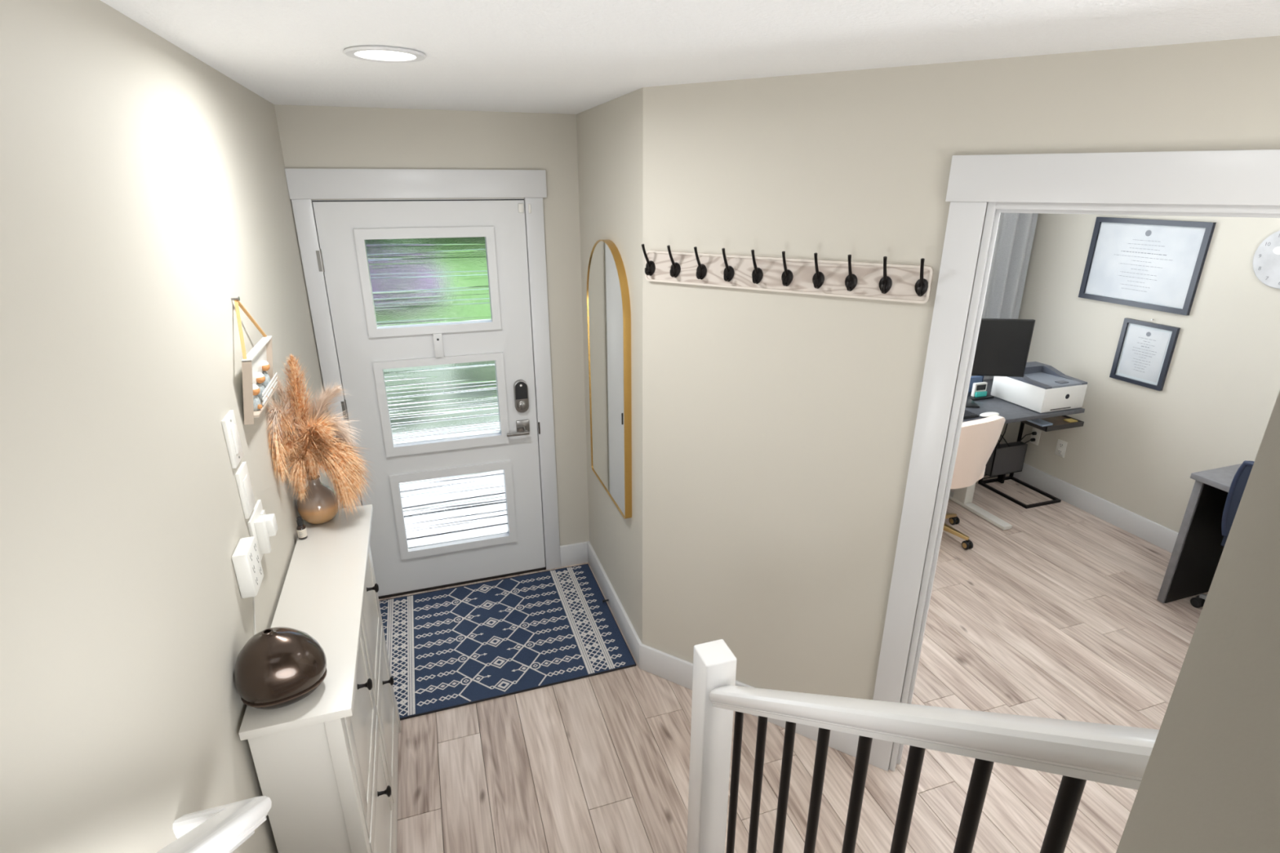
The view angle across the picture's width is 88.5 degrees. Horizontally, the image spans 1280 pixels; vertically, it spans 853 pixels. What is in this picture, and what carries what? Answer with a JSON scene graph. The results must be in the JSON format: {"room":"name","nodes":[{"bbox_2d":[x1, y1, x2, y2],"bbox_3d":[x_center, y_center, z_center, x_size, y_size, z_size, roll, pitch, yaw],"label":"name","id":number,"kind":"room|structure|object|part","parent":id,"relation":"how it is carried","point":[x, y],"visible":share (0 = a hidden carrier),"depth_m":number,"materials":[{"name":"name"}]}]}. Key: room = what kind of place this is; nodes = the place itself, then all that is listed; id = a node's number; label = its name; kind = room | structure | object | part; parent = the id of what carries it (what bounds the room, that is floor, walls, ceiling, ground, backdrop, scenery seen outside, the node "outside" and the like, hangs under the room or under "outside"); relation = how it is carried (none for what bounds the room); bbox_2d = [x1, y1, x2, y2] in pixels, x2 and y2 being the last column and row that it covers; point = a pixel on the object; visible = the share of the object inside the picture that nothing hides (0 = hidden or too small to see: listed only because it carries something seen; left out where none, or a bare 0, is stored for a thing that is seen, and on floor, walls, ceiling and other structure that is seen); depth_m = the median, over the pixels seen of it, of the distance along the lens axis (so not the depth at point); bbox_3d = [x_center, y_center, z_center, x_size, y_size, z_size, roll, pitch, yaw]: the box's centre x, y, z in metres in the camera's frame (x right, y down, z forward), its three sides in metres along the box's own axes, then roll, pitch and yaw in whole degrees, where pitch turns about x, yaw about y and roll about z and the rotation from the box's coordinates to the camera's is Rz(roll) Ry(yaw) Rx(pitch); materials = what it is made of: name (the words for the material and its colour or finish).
{"room":"entryway","nodes":[
{"label":"entryway","id":0,"kind":"room"},
{"bbox_2d":[0,0,343,852],"bbox_3d":[-0.599,0.245,0.214,0.115,3.800,6.000,-7,21,-17],"label":"wall","id":1,"kind":"structure","parent":0,"point":[144,188],"depth_m":1.07,"materials":[{"name":"beige paint"}]},
{"bbox_2d":[156,795,271,852],"bbox_3d":[-0.380,0.245,-0.082,0.124,1.732,2.135,-7,21,-17],"label":"wall handrail","id":2,"kind":"object","parent":1,"relation":"attached to","point":[223,828],"visible":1,"depth_m":1.02,"materials":[{"name":"white wood"}]},
{"bbox_2d":[221,409,244,468],"bbox_3d":[-0.995,0.030,1.608,0.013,0.123,0.084,-7,21,-17],"label":"switch plate","id":3,"kind":"object","parent":1,"relation":"attached to","point":[229,426],"visible":1,"depth_m":1.59,"materials":[{"name":"white plastic"}]},
{"bbox_2d":[235,461,255,519],"bbox_3d":[-0.999,0.161,1.664,0.010,0.123,0.084,-7,21,-17],"label":"blank plate","id":4,"kind":"object","parent":1,"relation":"attached to","point":[242,477],"visible":1,"depth_m":1.65,"materials":[{"name":"white plastic"}]},
{"bbox_2d":[231,536,263,598],"bbox_3d":[-0.935,0.336,1.568,0.034,0.116,0.093,-7,21,-17],"label":"socket extender","id":5,"kind":"object","parent":1,"relation":"attached to","point":[246,559],"visible":1,"depth_m":1.54,"materials":[{"name":"white plastic"}]},
{"bbox_2d":[252,596,256,635],"bbox_3d":[-0.919,0.487,1.574,0.032,0.176,0.139,-14,24,-32],"label":"power cord","id":6,"kind":"object","parent":5,"relation":"attached to","point":[253,597],"visible":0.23,"depth_m":1.60,"materials":[{"name":"white plastic"}]},
{"bbox_2d":[231,296,277,425],"bbox_3d":[-1.065,-0.201,1.808,0.051,0.312,0.293,-7,21,-17],"label":"wall decoration","id":7,"kind":"object","parent":1,"relation":"attached to","point":[251,362],"visible":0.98,"depth_m":1.77,"materials":[{"name":"white wood"}]},
{"bbox_3d":[-1.018,-0.087,1.705,0.048,0.170,0.005,-7,21,-17],"label":"rail","id":8,"kind":"part","parent":7,"relation":"part of","materials":[{"name":"beige wood"}]},
{"bbox_3d":[-1.052,-0.216,1.807,0.023,0.005,0.293,-7,21,-17],"label":"rail","id":9,"kind":"part","parent":7,"relation":"part of","materials":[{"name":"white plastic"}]},
{"bbox_2d":[253,383,262,411],"bbox_3d":[-1.036,-0.080,1.765,0.033,0.071,0.041,-7,21,-17],"label":"figurine","id":10,"kind":"object","parent":7,"relation":"on","point":[256,402],"visible":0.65,"depth_m":1.76,"materials":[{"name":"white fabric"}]},
{"bbox_2d":[256,372,268,401],"bbox_3d":[-1.063,-0.113,1.839,0.033,0.081,0.041,-7,21,-17],"label":"figurine","id":11,"kind":"object","parent":7,"relation":"on","point":[260,378],"visible":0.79,"depth_m":1.83,"materials":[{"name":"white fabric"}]},
{"bbox_2d":[262,360,273,389],"bbox_3d":[-1.090,-0.147,1.912,0.033,0.094,0.041,-7,21,-17],"label":"figurine","id":12,"kind":"object","parent":7,"relation":"on","point":[265,366],"visible":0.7,"depth_m":1.90,"materials":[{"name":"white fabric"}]},
{"bbox_3d":[-1.110,-0.182,1.961,0.048,0.170,0.005,-7,21,-17],"label":"rail","id":13,"kind":"part","parent":7,"relation":"part of","materials":[{"name":"beige wood"}]},
{"bbox_2d":[247,499,278,561],"bbox_3d":[-0.993,0.275,1.745,0.045,0.122,0.137,-7,21,-17],"label":"wall socket","id":14,"kind":"object","parent":1,"relation":"attached to","point":[261,526],"visible":0.94,"depth_m":1.72,"materials":[{"name":"white plastic"}]},
{"bbox_3d":[-0.986,0.288,1.716,0.023,0.095,0.020,-7,21,-17],"label":"adapter arm","id":15,"kind":"part","parent":14,"relation":"part of","materials":[{"name":"white plastic"}]},
{"bbox_2d":[274,104,589,546],"bbox_3d":[-1.023,-0.320,3.311,1.482,2.506,0.150,-7,21,-17],"label":"wall","id":16,"kind":"structure","parent":0,"point":[312,136],"depth_m":3.04,"materials":[{"name":"beige paint"}]},
{"bbox_2d":[284,168,560,569],"bbox_3d":[-0.970,-0.133,3.300,1.104,2.162,0.028,-7,21,-17],"label":"trim","id":17,"kind":"structure","parent":16,"relation":"attached to","point":[304,184],"depth_m":3.02,"materials":[{"name":"white wood"}]},
{"bbox_3d":[-1.454,-0.021,3.174,0.077,2.040,0.018,-7,21,-17],"label":"casing","id":18,"kind":"part","parent":17,"relation":"part of","materials":[{"name":"white wood"}]},
{"bbox_3d":[-0.970,-1.089,2.946,1.104,0.122,0.026,-7,21,-17],"label":"head casing","id":19,"kind":"part","parent":17,"relation":"part of","materials":[{"name":"white wood"}]},
{"bbox_3d":[-0.505,-0.131,3.472,0.085,2.040,0.018,-7,21,-17],"label":"casing","id":20,"kind":"part","parent":17,"relation":"part of","materials":[{"name":"white wood"}]},
{"bbox_2d":[311,198,546,599],"bbox_3d":[-1.001,-0.090,3.368,0.944,2.036,0.216,-7,21,-17],"label":"door","id":21,"kind":"structure","parent":16,"relation":"in","point":[429,300],"depth_m":3.27,"materials":[{"name":"white"}]},
{"bbox_3d":[-0.982,-0.682,3.093,0.614,0.489,0.020,-7,21,-17],"label":"glazing frame","id":22,"kind":"part","parent":21,"relation":"part of","materials":[{"name":"white wood"}]},
{"bbox_3d":[-0.993,-0.689,3.121,0.535,0.404,0.008,-7,21,-17],"label":"glass pane","id":23,"kind":"part","parent":21,"relation":"part of","materials":[{"name":"green"}]},
{"bbox_3d":[-0.982,-0.112,3.304,0.614,0.488,0.020,-7,21,-17],"label":"glazing frame","id":24,"kind":"part","parent":21,"relation":"part of","materials":[{"name":"white"}]},
{"bbox_3d":[-0.993,-0.128,3.330,0.535,0.404,0.008,-7,21,-17],"label":"glass pane","id":25,"kind":"part","parent":21,"relation":"part of","materials":[{"name":"green"}]},
{"bbox_3d":[-0.982,0.445,3.511,0.614,0.488,0.020,-7,21,-17],"label":"glazing frame","id":26,"kind":"part","parent":21,"relation":"part of","materials":[{"name":"white"}]},
{"bbox_3d":[-0.993,0.435,3.538,0.535,0.403,0.008,-7,21,-17],"label":"glass pane","id":27,"kind":"part","parent":21,"relation":"part of","materials":[{"name":"white"}]},
{"bbox_3d":[-0.643,0.028,3.447,0.117,0.027,0.051,-7,21,-17],"label":"lever","id":28,"kind":"part","parent":21,"relation":"part of","materials":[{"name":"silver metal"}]},
{"bbox_3d":[-0.620,-0.001,3.478,0.068,0.068,0.012,-7,21,-17],"label":"lever handle","id":29,"kind":"part","parent":21,"relation":"part of","materials":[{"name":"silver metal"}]},
{"bbox_3d":[-0.538,0.009,3.501,0.008,0.067,0.003,-7,21,-17],"label":"strike plate","id":30,"kind":"part","parent":21,"relation":"part of","materials":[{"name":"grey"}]},
{"bbox_2d":[560,541,587,567],"bbox_3d":[-0.387,0.748,3.842,0.164,0.134,0.015,-7,21,-17],"label":"baseboard","id":31,"kind":"structure","parent":16,"relation":"attached to","point":[573,553],"depth_m":3.83,"materials":[{"name":"white wood"}]},
{"bbox_2d":[576,87,643,643],"bbox_3d":[-0.184,-0.323,3.320,0.115,2.506,1.567,-7,21,-17],"label":"wall","id":32,"kind":"structure","parent":0,"point":[610,134],"depth_m":2.80,"materials":[{"name":"beige paint"}]},
{"bbox_2d":[586,239,631,519],"bbox_3d":[-0.145,-0.236,2.982,0.032,1.182,0.594,-7,21,-17],"label":"arched mirror","id":33,"kind":"object","parent":32,"relation":"attached to","point":[608,300],"visible":1,"depth_m":2.90,"materials":[{"name":"gold metal"}]},
{"bbox_2d":[586,541,642,668],"bbox_3d":[-0.150,0.896,3.444,0.015,0.134,0.972,-7,21,-17],"label":"baseboard","id":34,"kind":"structure","parent":32,"relation":"attached to","point":[628,630],"depth_m":3.35,"materials":[{"name":"white wood"}]},
{"bbox_2d":[100,0,1279,114],"bbox_3d":[1.349,-0.946,1.538,4.861,0.100,5.340,-7,21,-17],"label":"ceiling","id":35,"kind":"structure","parent":0,"point":[544,56],"depth_m":1.43,"materials":[{"name":"white paint"}]},
{"bbox_2d":[342,45,426,62],"bbox_3d":[-0.628,-0.918,1.620,0.194,0.007,0.194,-7,21,-17],"label":"recessed light","id":36,"kind":"object","parent":35,"relation":"in","point":[371,53],"visible":1,"depth_m":1.61,"materials":[{"name":"white plastic"}]},
{"bbox_2d":[378,474,1208,852],"bbox_3d":[1.590,1.633,1.792,4.900,0.100,6.700,-7,21,-17],"label":"floor","id":37,"kind":"structure","parent":0,"point":[1056,614],"depth_m":2.69,"materials":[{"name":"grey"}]},
{"bbox_2d":[238,504,400,852],"bbox_3d":[-0.908,0.939,2.066,0.231,1.010,1.044,-7,21,-17],"label":"cabinet","id":38,"kind":"object","parent":37,"relation":"on","point":[326,761],"visible":0.99,"depth_m":1.68,"materials":[{"name":"white wood"}]},
{"bbox_2d":[234,626,327,709],"bbox_3d":[-0.807,0.527,1.478,0.181,0.169,0.165,-7,21,-17],"label":"diffuser","id":39,"kind":"object","parent":38,"relation":"on","point":[277,667],"visible":1,"depth_m":1.43,"materials":[{"name":"brown metal"}]},
{"bbox_3d":[-0.783,1.115,1.623,0.155,0.988,0.018,-7,21,-17],"label":"panel","id":40,"kind":"part","parent":38,"relation":"part of","materials":[{"name":"white wood"}]},
{"bbox_2d":[296,516,307,539],"bbox_3d":[-1.107,0.331,2.145,0.028,0.077,0.028,-7,21,-17],"label":"dropper bottle","id":41,"kind":"object","parent":38,"relation":"on","point":[301,530],"visible":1,"depth_m":2.14,"materials":[{"name":"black glass"}]},
{"bbox_3d":[-1.107,0.342,2.149,0.028,0.052,0.027,-7,21,-17],"label":"bottle glass","id":42,"kind":"part","parent":41,"relation":"part of","materials":[{"name":"black glass"}]},
{"bbox_2d":[297,475,339,524],"bbox_3d":[-1.105,0.247,2.249,0.133,0.160,0.133,-7,21,-17],"label":"vase","id":43,"kind":"object","parent":38,"relation":"on","point":[319,507],"visible":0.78,"depth_m":2.21,"materials":[{"name":"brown glass"}]},
{"bbox_2d":[264,353,374,521],"bbox_3d":[-1.013,0.071,2.130,0.275,0.595,0.344,-7,21,-17],"label":"dried pampas grass","id":44,"kind":"object","parent":43,"relation":"in","point":[308,444],"depth_m":2.13,"materials":[{"name":"brown plant"}]},
{"bbox_3d":[-0.741,0.698,1.769,0.038,0.030,0.031,-7,21,-17],"label":"knob","id":45,"kind":"part","parent":38,"relation":"part of","materials":[{"name":"black metal"}]},
{"bbox_3d":[-0.892,0.541,2.191,0.038,0.030,0.031,-7,21,-17],"label":"knob","id":46,"kind":"part","parent":38,"relation":"part of","materials":[{"name":"black metal"}]},
{"bbox_3d":[-0.741,1.061,1.904,0.038,0.030,0.031,-7,21,-17],"label":"knob","id":47,"kind":"part","parent":38,"relation":"part of","materials":[{"name":"black metal"}]},
{"bbox_3d":[-0.892,0.905,2.326,0.038,0.030,0.031,-7,21,-17],"label":"knob","id":48,"kind":"part","parent":38,"relation":"part of","materials":[{"name":"black metal"}]},
{"bbox_3d":[-0.848,1.321,2.229,0.037,0.070,0.932,-7,21,-17],"label":"plinth rail","id":49,"kind":"part","parent":38,"relation":"part of","materials":[{"name":"white wood"}]},
{"bbox_2d":[378,564,636,720],"bbox_3d":[-0.731,1.025,3.272,1.202,0.009,0.908,-7,21,-17],"label":"rug","id":50,"kind":"object","parent":37,"relation":"on","point":[461,646],"visible":0.89,"depth_m":3.21,"materials":[{"name":"blue fabric"}]},
{"bbox_2d":[942,414,1005,550],"bbox_3d":[1.837,0.280,4.064,0.547,0.858,0.585,-7,21,-17],"label":"office chair","id":51,"kind":"object","parent":37,"relation":"on","point":[979,438],"visible":0.44,"depth_m":3.77,"materials":[{"name":"white fabric"}]},
{"bbox_3d":[1.947,0.573,4.234,0.257,0.069,0.047,-9,22,-24],"label":"star leg","id":52,"kind":"part","parent":51,"relation":"part of","materials":[{"name":"gold metal"}]},
{"bbox_3d":[1.916,0.629,4.083,0.047,0.069,0.257,-18,27,-40],"label":"star leg","id":53,"kind":"part","parent":51,"relation":"part of","materials":[{"name":"gold metal"}]},
{"bbox_3d":[1.921,0.147,3.808,0.487,0.430,0.153,-10,23,-26],"label":"backrest","id":54,"kind":"part","parent":51,"relation":"part of","materials":[{"name":"beige fabric"}]},
{"bbox_3d":[1.811,0.245,4.079,0.490,0.113,0.470,-7,21,-17],"label":"seat","id":55,"kind":"part","parent":51,"relation":"part of","materials":[{"name":"beige fabric"}]},
{"bbox_2d":[984,441,1027,483],"bbox_3d":[2.683,0.275,4.832,0.295,0.297,0.065,-7,21,-17],"label":"computer tower","id":56,"kind":"object","parent":37,"relation":"on","point":[1003,460],"visible":0.84,"depth_m":4.79,"materials":[{"name":"grey metal"}]},
{"bbox_2d":[995,423,1009,448],"bbox_3d":[2.621,0.025,4.721,0.166,0.283,0.032,-12,23,-29],"label":"cable bundle","id":57,"kind":"object","parent":56,"relation":"in","point":[1002,437],"visible":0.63,"depth_m":4.72,"materials":[{"name":"black plastic"}]},
{"bbox_2d":[983,438,1035,475],"bbox_3d":[2.651,0.220,4.948,0.504,0.349,0.133,3,21,8],"label":"cord","id":58,"kind":"object","parent":37,"relation":"on","point":[1031,439],"visible":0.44,"depth_m":4.80,"materials":[{"name":"black plastic"}]},
{"bbox_2d":[982,431,1036,479],"bbox_3d":[2.679,0.206,4.911,0.434,0.399,0.113,1,20,4],"label":"cord","id":59,"kind":"object","parent":37,"relation":"on","point":[1033,433],"visible":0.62,"depth_m":4.82,"materials":[{"name":"black plastic"}]},
{"bbox_2d":[948,378,1084,530],"bbox_3d":[2.034,0.210,4.402,1.492,0.746,0.805,-7,21,-17],"label":"desk","id":60,"kind":"object","parent":37,"relation":"on","point":[1011,412],"visible":0.25,"depth_m":4.25,"materials":[{"name":"grey laminate"}]},
{"bbox_3d":[2.249,0.331,4.512,0.070,0.390,0.105,-7,21,-17],"label":"leg","id":61,"kind":"part","parent":60,"relation":"part of","materials":[{"name":"white metal"}]},
{"bbox_2d":[963,409,978,419],"bbox_3d":[1.906,-0.066,4.048,0.340,0.018,0.130,-7,21,-17],"label":"keyboard","id":62,"kind":"object","parent":60,"relation":"on","point":[967,415],"visible":0.16,"depth_m":4.03,"materials":[{"name":"black plastic"}]},
{"bbox_2d":[968,375,983,392],"bbox_3d":[2.282,-0.287,4.500,0.132,0.118,0.034,-7,21,-17],"label":"folder","id":63,"kind":"object","parent":60,"relation":"on","point":[977,379],"visible":0.24,"depth_m":4.48,"materials":[{"name":"blue"}]},
{"bbox_2d":[967,391,994,400],"bbox_3d":[2.272,-0.207,4.434,0.175,0.014,0.125,-7,21,-17],"label":"stand","id":64,"kind":"object","parent":60,"relation":"on","point":[969,395],"visible":0.51,"depth_m":4.38,"materials":[{"name":"black plastic"}]},
{"bbox_2d":[971,382,987,397],"bbox_3d":[2.274,-0.246,4.388,0.100,0.091,0.042,-7,21,-17],"label":"gadget","id":65,"kind":"object","parent":64,"relation":"on","point":[979,389],"visible":1,"depth_m":4.38,"materials":[{"name":"white plastic"}]},
{"bbox_2d":[979,412,999,417],"bbox_3d":[2.160,-0.073,4.058,0.144,0.024,0.062,-7,21,-17],"label":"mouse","id":66,"kind":"object","parent":60,"relation":"on","point":[985,414],"visible":0.84,"depth_m":4.04,"materials":[{"name":"white plastic"}]},
{"bbox_2d":[965,318,1035,408],"bbox_3d":[2.130,-0.418,4.210,0.620,0.564,0.190,2,20,6],"label":"monitor","id":67,"kind":"object","parent":60,"relation":"on","point":[1003,344],"visible":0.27,"depth_m":4.12,"materials":[{"name":"black plastic"}]},
{"bbox_2d":[990,361,1087,413],"bbox_3d":[2.608,-0.264,4.298,0.348,0.206,0.403,-7,21,-17],"label":"printer","id":68,"kind":"object","parent":60,"relation":"on","point":[1042,388],"visible":0.96,"depth_m":4.18,"materials":[{"name":"white plastic"}]},
{"bbox_2d":[1023,372,1082,388],"bbox_3d":[2.623,-0.304,4.236,0.248,0.014,0.296,-7,21,-17],"label":"tray","id":69,"kind":"object","parent":68,"relation":"on","point":[1051,380],"depth_m":4.20,"materials":[{"name":"grey plastic"}]},
{"bbox_3d":[2.671,-0.180,4.129,0.336,0.142,0.005,-7,21,-17],"label":"panel","id":70,"kind":"part","parent":68,"relation":"part of","materials":[{"name":"white plastic"}]},
{"bbox_2d":[977,415,1084,508],"bbox_3d":[2.735,0.196,4.644,0.329,0.612,0.470,-7,21,-17],"label":"side table","id":71,"kind":"object","parent":37,"relation":"on","point":[1058,422],"visible":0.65,"depth_m":4.57,"materials":[{"name":"black metal"}]},
{"bbox_2d":[1026,418,1053,426],"bbox_3d":[2.641,-0.036,4.370,0.090,0.012,0.165,-7,21,-17],"label":"stack","id":72,"kind":"object","parent":71,"relation":"on","point":[1039,422],"visible":0.64,"depth_m":4.33,"materials":[{"name":"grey paper"}]},
{"bbox_2d":[1063,418,1077,422],"bbox_3d":[2.903,-0.040,4.426,0.070,0.006,0.050,-7,21,-17],"label":"sticky notes","id":73,"kind":"object","parent":71,"relation":"on","point":[1070,420],"visible":1,"depth_m":4.41,"materials":[{"name":"yellow paper"}]},
{"bbox_2d":[1156,463,1241,603],"bbox_3d":[3.247,0.760,2.930,0.604,0.745,1.285,-7,21,-17],"label":"desk","id":74,"kind":"object","parent":37,"relation":"on","point":[1197,549],"visible":0.48,"depth_m":3.41,"materials":[{"name":"laminate"}]},
{"bbox_3d":[3.054,0.572,3.478,0.566,0.717,0.034,-7,21,-17],"label":"panel","id":75,"kind":"part","parent":74,"relation":"part of","materials":[{"name":"grey laminate"}]},
{"bbox_2d":[1190,460,1254,608],"bbox_3d":[3.068,0.610,3.087,0.591,0.918,0.600,-7,21,-17],"label":"chair","id":76,"kind":"object","parent":37,"relation":"on","point":[1241,477],"visible":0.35,"depth_m":3.12,"materials":[{"name":"blue fabric"}]},
{"bbox_3d":[3.015,0.908,3.331,0.047,0.069,0.278,-10,23,-26],"label":"star leg","id":77,"kind":"part","parent":76,"relation":"part of","materials":[{"name":"grey"}]},
{"bbox_3d":[3.076,0.603,3.073,0.380,0.060,0.470,-7,21,-17],"label":"seat","id":78,"kind":"part","parent":76,"relation":"part of","materials":[{"name":"blue fabric"}]},
{"bbox_3d":[2.873,0.405,2.926,0.108,0.422,0.478,-7,21,-17],"label":"frame","id":79,"kind":"part","parent":76,"relation":"part of","materials":[{"name":"blue"}]},
{"bbox_3d":[0.350,1.616,-0.140,1.170,1.274,3.865,-7,21,-17],"label":"stairs","id":80,"kind":"structure","parent":37,"relation":"on","visible":0},
{"bbox_2d":[686,639,1159,852],"bbox_3d":[0.357,0.876,1.375,0.090,1.609,1.064,-7,21,-17],"label":"stair railing","id":81,"kind":"object","parent":80,"relation":"on","point":[1079,752],"visible":0.94,"depth_m":1.08,"materials":[{"name":"white wood"}]},
{"bbox_3d":[0.202,1.038,1.927,0.090,0.922,0.090,-7,21,-17],"label":"newel post","id":82,"kind":"part","parent":81,"relation":"part of","materials":[{"name":"white wood"}]},
{"bbox_3d":[0.371,0.525,1.199,0.068,0.829,0.974,-7,21,-17],"label":"handrail","id":83,"kind":"part","parent":81,"relation":"part of","materials":[{"name":"white wood"}]},
{"bbox_2d":[642,35,1279,769],"bbox_3d":[1.158,0.155,2.030,2.600,2.506,0.115,12,23,29],"label":"wall","id":84,"kind":"structure","parent":0,"point":[779,428],"depth_m":2.18,"materials":[{"name":"beige paint"}]},
{"bbox_2d":[640,644,858,757],"bbox_3d":[0.437,1.144,2.773,1.010,0.134,0.015,12,23,29],"label":"baseboard","id":85,"kind":"structure","parent":84,"relation":"attached to","point":[666,666],"depth_m":2.89,"materials":[{"name":"white wood"}]},
{"bbox_2d":[641,244,933,303],"bbox_3d":[0.424,-0.505,2.131,0.967,0.135,0.077,12,23,29],"label":"coat rack","id":86,"kind":"object","parent":84,"relation":"attached to","point":[910,283],"visible":1,"depth_m":2.11,"materials":[{"name":"white wood"}]},
{"bbox_3d":[0.036,-0.572,2.373,0.038,0.054,0.014,12,23,29],"label":"plate","id":87,"kind":"part","parent":86,"relation":"part of","materials":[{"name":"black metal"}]},
{"bbox_3d":[0.124,-0.554,2.324,0.038,0.054,0.014,12,23,29],"label":"plate","id":88,"kind":"part","parent":86,"relation":"part of","materials":[{"name":"black metal"}]},
{"bbox_3d":[0.212,-0.535,2.275,0.038,0.054,0.014,12,23,29],"label":"plate","id":89,"kind":"part","parent":86,"relation":"part of","materials":[{"name":"black metal"}]},
{"bbox_3d":[0.300,-0.517,2.227,0.038,0.054,0.014,12,23,29],"label":"plate","id":90,"kind":"part","parent":86,"relation":"part of","materials":[{"name":"black metal"}]},
{"bbox_3d":[0.388,-0.499,2.178,0.038,0.054,0.014,12,23,29],"label":"plate","id":91,"kind":"part","parent":86,"relation":"part of","materials":[{"name":"black metal"}]},
{"bbox_3d":[0.476,-0.481,2.129,0.038,0.054,0.014,12,23,29],"label":"plate","id":92,"kind":"part","parent":86,"relation":"part of","materials":[{"name":"black metal"}]},
{"bbox_3d":[0.564,-0.463,2.080,0.038,0.054,0.014,12,23,29],"label":"plate","id":93,"kind":"part","parent":86,"relation":"part of","materials":[{"name":"black metal"}]},
{"bbox_3d":[0.652,-0.445,2.031,0.038,0.054,0.014,12,23,29],"label":"plate","id":94,"kind":"part","parent":86,"relation":"part of","materials":[{"name":"black metal"}]},
{"bbox_3d":[0.740,-0.427,1.982,0.038,0.054,0.014,12,23,29],"label":"plate","id":95,"kind":"part","parent":86,"relation":"part of","materials":[{"name":"black metal"}]},
{"bbox_3d":[0.828,-0.408,1.933,0.038,0.054,0.014,12,23,29],"label":"plate","id":96,"kind":"part","parent":86,"relation":"part of","materials":[{"name":"black metal"}]},
{"bbox_2d":[868,149,1279,771],"bbox_3d":[1.374,0.356,1.963,1.122,2.175,0.155,12,23,29],"label":"trim","id":97,"kind":"structure","parent":84,"relation":"attached to","point":[1209,183],"depth_m":1.84,"materials":[{"name":"white wood"}]},
{"bbox_3d":[0.910,0.341,2.174,0.092,2.056,0.018,12,23,29],"label":"casing","id":98,"kind":"part","parent":97,"relation":"part of","materials":[{"name":"white"}]},
{"bbox_3d":[1.341,-0.588,1.553,1.122,0.119,0.024,12,23,29],"label":"head casing","id":99,"kind":"part","parent":97,"relation":"part of","materials":[{"name":"white wood"}]},
{"bbox_2d":[995,213,1279,533],"bbox_3d":[3.440,-0.263,3.157,0.120,2.506,4.200,-7,21,-17],"label":"wall","id":100,"kind":"structure","parent":0,"point":[1137,449],"depth_m":3.98,"materials":[{"name":"beige paint"}]},
{"bbox_2d":[971,212,1038,379],"bbox_3d":[2.186,-0.731,4.623,1.240,2.325,0.086,-7,21,-17],"label":"curtain","id":101,"kind":"object","parent":100,"relation":"hanging from","point":[1015,231],"visible":0.13,"depth_m":4.62,"materials":[{"name":"grey fabric"}]},
{"bbox_2d":[1029,427,1041,445],"bbox_3d":[2.894,0.073,4.805,0.009,0.116,0.072,-7,21,-17],"label":"wall outlet","id":102,"kind":"object","parent":100,"relation":"attached to","point":[1037,437],"visible":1,"depth_m":4.79,"materials":[{"name":"white plastic"}]},
{"bbox_2d":[1054,439,1067,457],"bbox_3d":[2.962,0.155,4.619,0.009,0.116,0.072,-7,21,-17],"label":"wall outlet","id":103,"kind":"object","parent":100,"relation":"attached to","point":[1061,446],"visible":1,"depth_m":4.61,"materials":[{"name":"white plastic"}]},
{"bbox_2d":[1057,448,1062,454],"bbox_3d":[2.960,0.178,4.627,0.003,0.030,0.034,-7,21,-17],"label":"socket","id":104,"kind":"object","parent":103,"relation":"attached to","point":[1060,451],"depth_m":4.62,"materials":[{"name":"white plastic"}]},
{"bbox_2d":[1007,462,1177,553],"bbox_3d":[3.400,0.881,3.483,0.015,0.134,4.050,-7,21,-17],"label":"baseboard","id":105,"kind":"structure","parent":100,"relation":"attached to","point":[1157,535],"depth_m":4.37,"materials":[{"name":"white"}]},
{"bbox_2d":[1109,317,1180,391],"bbox_3d":[3.075,-0.445,4.013,0.022,0.382,0.317,-7,21,-17],"label":"framed certificate","id":106,"kind":"object","parent":100,"relation":"attached to","point":[1144,353],"visible":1,"depth_m":4.00,"materials":[{"name":"grey"}]},
{"bbox_2d":[1078,217,1216,315],"bbox_3d":[3.026,-0.986,3.970,0.022,0.509,0.680,-7,21,-17],"label":"framed certificate","id":107,"kind":"object","parent":100,"relation":"attached to","point":[1154,264],"visible":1,"depth_m":3.93,"materials":[{"name":"grey"}]},
{"bbox_2d":[1253,230,1279,288],"bbox_3d":[3.253,-0.842,3.290,0.028,0.300,0.300,-7,21,-17],"label":"wall clock","id":108,"kind":"object","parent":100,"relation":"attached to","point":[1266,260],"visible":1,"depth_m":3.36,"materials":[{"name":"grey plastic"}]},
{"bbox_2d":[1115,390,1279,852],"bbox_3d":[0.935,0.496,-0.607,0.120,3.700,3.400,-7,21,-17],"label":"wall","id":109,"kind":"structure","parent":0,"point":[1210,783],"depth_m":0.53,"materials":[{"name":"beige paint"}]}
]}

